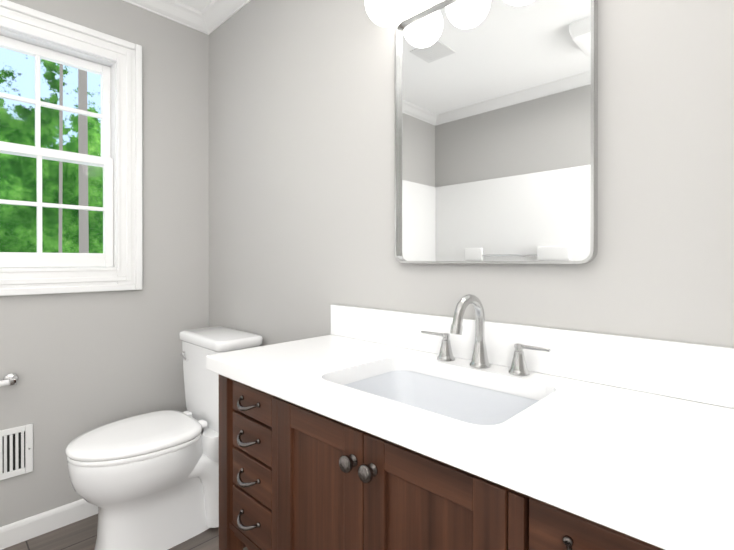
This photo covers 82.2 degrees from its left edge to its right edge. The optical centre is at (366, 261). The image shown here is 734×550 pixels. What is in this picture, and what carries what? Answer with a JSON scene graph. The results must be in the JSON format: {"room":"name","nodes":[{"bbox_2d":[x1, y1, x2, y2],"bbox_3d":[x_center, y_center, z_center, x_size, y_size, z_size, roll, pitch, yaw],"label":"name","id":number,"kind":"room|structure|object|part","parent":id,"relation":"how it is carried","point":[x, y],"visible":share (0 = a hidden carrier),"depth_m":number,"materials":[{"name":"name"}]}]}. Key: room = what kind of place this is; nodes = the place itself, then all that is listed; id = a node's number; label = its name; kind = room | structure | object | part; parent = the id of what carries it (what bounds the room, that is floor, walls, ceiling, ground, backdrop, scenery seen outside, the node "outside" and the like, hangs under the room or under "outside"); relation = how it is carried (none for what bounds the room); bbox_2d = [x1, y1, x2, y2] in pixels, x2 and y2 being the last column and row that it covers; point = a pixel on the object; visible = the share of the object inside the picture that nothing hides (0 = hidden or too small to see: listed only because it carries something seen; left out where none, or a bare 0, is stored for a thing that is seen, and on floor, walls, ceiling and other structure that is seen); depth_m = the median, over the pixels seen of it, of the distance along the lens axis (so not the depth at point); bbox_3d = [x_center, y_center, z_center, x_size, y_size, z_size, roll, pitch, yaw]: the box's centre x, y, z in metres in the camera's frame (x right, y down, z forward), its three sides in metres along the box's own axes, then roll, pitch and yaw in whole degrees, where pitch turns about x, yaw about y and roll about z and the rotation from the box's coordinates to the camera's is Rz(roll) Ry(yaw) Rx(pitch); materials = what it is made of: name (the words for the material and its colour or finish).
{"room":"bathroom","nodes":[
{"label":"bathroom","id":0,"kind":"room"},
{"bbox_2d":[0,0,208,526],"bbox_3d":[-1.624,-0.076,1.526,0.120,2.390,2.120,0,0,44],"label":"wall","id":1,"kind":"structure","parent":0,"point":[79,364],"depth_m":1.99,"materials":[{"name":"grey paint"}]},
{"bbox_2d":[0,373,18,386],"bbox_3d":[-1.440,0.462,1.578,0.070,0.048,0.212,0,0,44],"label":"rail","id":2,"kind":"object","parent":1,"relation":"attached to","point":[10,379],"visible":1,"depth_m":1.62,"materials":[{"name":"silver metal"}]},
{"bbox_2d":[0,424,32,479],"bbox_3d":[-1.479,0.753,1.582,0.011,0.194,0.350,0,0,44],"label":"air vent","id":3,"kind":"object","parent":1,"relation":"in","point":[16,451],"visible":1,"depth_m":1.67,"materials":[{"name":"white metal"}]},
{"bbox_2d":[0,499,97,549],"bbox_3d":[-1.299,1.076,1.771,0.013,0.083,1.320,0,0,44],"label":"baseboard","id":4,"kind":"structure","parent":1,"relation":"attached to","point":[17,532],"depth_m":1.72,"materials":[{"name":"white wood"}]},
{"bbox_2d":[0,0,142,295],"bbox_3d":[-1.374,-0.443,1.761,0.148,1.150,0.758,0,0,44],"label":"window","id":5,"kind":"structure","parent":1,"relation":"in","point":[122,58],"depth_m":1.87,"materials":[{"name":"white wood"}]},
{"bbox_3d":[-1.394,-0.675,1.780,0.033,0.468,0.540,0,0,44],"label":"window sash","id":6,"kind":"part","parent":5,"relation":"part of","materials":[{"name":"white wood"}]},
{"bbox_3d":[-1.368,-0.227,1.756,0.033,0.500,0.540,0,0,44],"label":"window sash","id":7,"kind":"part","parent":5,"relation":"part of","materials":[{"name":"white wood"}]},
{"bbox_2d":[123,0,199,28],"bbox_3d":[-1.550,-1.240,1.458,0.076,0.061,1.950,0,0,44],"label":"crown molding","id":8,"kind":"structure","parent":1,"relation":"attached to","point":[173,10],"depth_m":2.07,"materials":[{"name":"white wood"}]},
{"bbox_2d":[2,514,247,549],"bbox_3d":[-0.573,1.172,0.516,3.040,0.100,2.360,0,0,44],"label":"floor","id":9,"kind":"structure","parent":0,"point":[80,534],"depth_m":1.69,"materials":[{"name":"brown wood"}]},
{"bbox_2d":[65,326,262,549],"bbox_3d":[-0.826,0.720,1.737,0.422,0.797,0.691,0,0,44],"label":"toilet","id":10,"kind":"object","parent":9,"relation":"on","point":[148,481],"visible":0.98,"depth_m":1.62,"materials":[{"name":"white ceramic"}]},
{"bbox_2d":[206,294,733,549],"bbox_3d":[0.141,0.600,0.952,1.196,1.041,0.491,0,0,44],"label":"bathroom vanity","id":11,"kind":"object","parent":9,"relation":"on","point":[360,428],"visible":1,"depth_m":0.80,"materials":[{"name":"white stone"}]},
{"bbox_2d":[421,294,550,375],"bbox_3d":[0.253,0.172,1.034,0.355,0.185,0.152,0,0,44],"label":"faucet","id":12,"kind":"object","parent":11,"relation":"on","point":[523,350],"depth_m":1.06,"materials":[{"name":"silver metal"}]},
{"bbox_2d":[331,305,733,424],"bbox_3d":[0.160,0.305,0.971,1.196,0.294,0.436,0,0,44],"label":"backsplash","id":13,"kind":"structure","parent":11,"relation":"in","point":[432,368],"depth_m":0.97,"materials":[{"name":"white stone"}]},
{"bbox_2d":[176,0,212,10],"bbox_3d":[-0.573,-1.318,0.509,3.040,0.100,2.360,0,0,44],"label":"ceiling","id":14,"kind":"structure","parent":0,"point":[200,5],"depth_m":2.07,"materials":[{"name":"white paint"}]},
{"bbox_2d":[209,0,733,347],"bbox_3d":[0.204,-0.076,1.319,3.040,2.390,0.120,0,0,44],"label":"wall","id":15,"kind":"structure","parent":0,"point":[301,167],"depth_m":1.35,"materials":[{"name":"grey paint"}]},
{"bbox_2d":[195,0,250,34],"bbox_3d":[0.136,-1.239,1.245,2.800,0.061,0.076,0,0,44],"label":"crown molding","id":16,"kind":"structure","parent":15,"relation":"attached to","point":[212,16],"depth_m":2.10,"materials":[{"name":"white wood"}]},
{"bbox_2d":[365,0,442,26],"bbox_3d":[0.248,-0.816,1.074,0.680,0.233,0.161,0,0,44],"label":"sconce","id":17,"kind":"object","parent":15,"relation":"attached to","point":[386,13],"visible":1,"depth_m":1.21,"materials":[{"name":"white glass"}]},
{"bbox_2d":[395,0,597,263],"bbox_3d":[0.299,-0.370,1.122,0.570,0.749,0.025,0,0,44],"label":"mirror","id":18,"kind":"object","parent":15,"relation":"attached to","point":[496,131],"visible":0.92,"depth_m":1.09,"materials":[{"name":"silver metal"}]},
{"label":"outside","id":19,"kind":"structure","parent":0,"visible":0},
{"bbox_2d":[0,48,102,267],"bbox_3d":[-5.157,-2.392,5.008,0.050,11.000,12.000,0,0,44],"label":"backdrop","id":20,"kind":"structure","parent":19,"point":[20,226],"depth_m":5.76,"materials":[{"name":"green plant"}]},
{"bbox_2d":[58,64,62,252],"bbox_3d":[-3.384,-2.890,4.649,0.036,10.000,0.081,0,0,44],"label":"trunk","id":21,"kind":"object","parent":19,"point":[61,66],"depth_m":4.64,"materials":[{"name":"grey wood"}]},
{"bbox_2d":[78,69,88,252],"bbox_3d":[-3.519,-2.892,5.225,0.105,10.000,0.123,0,0,26],"label":"trunk","id":22,"kind":"object","parent":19,"point":[83,149],"depth_m":5.19,"materials":[{"name":"grey wood"}]}
]}

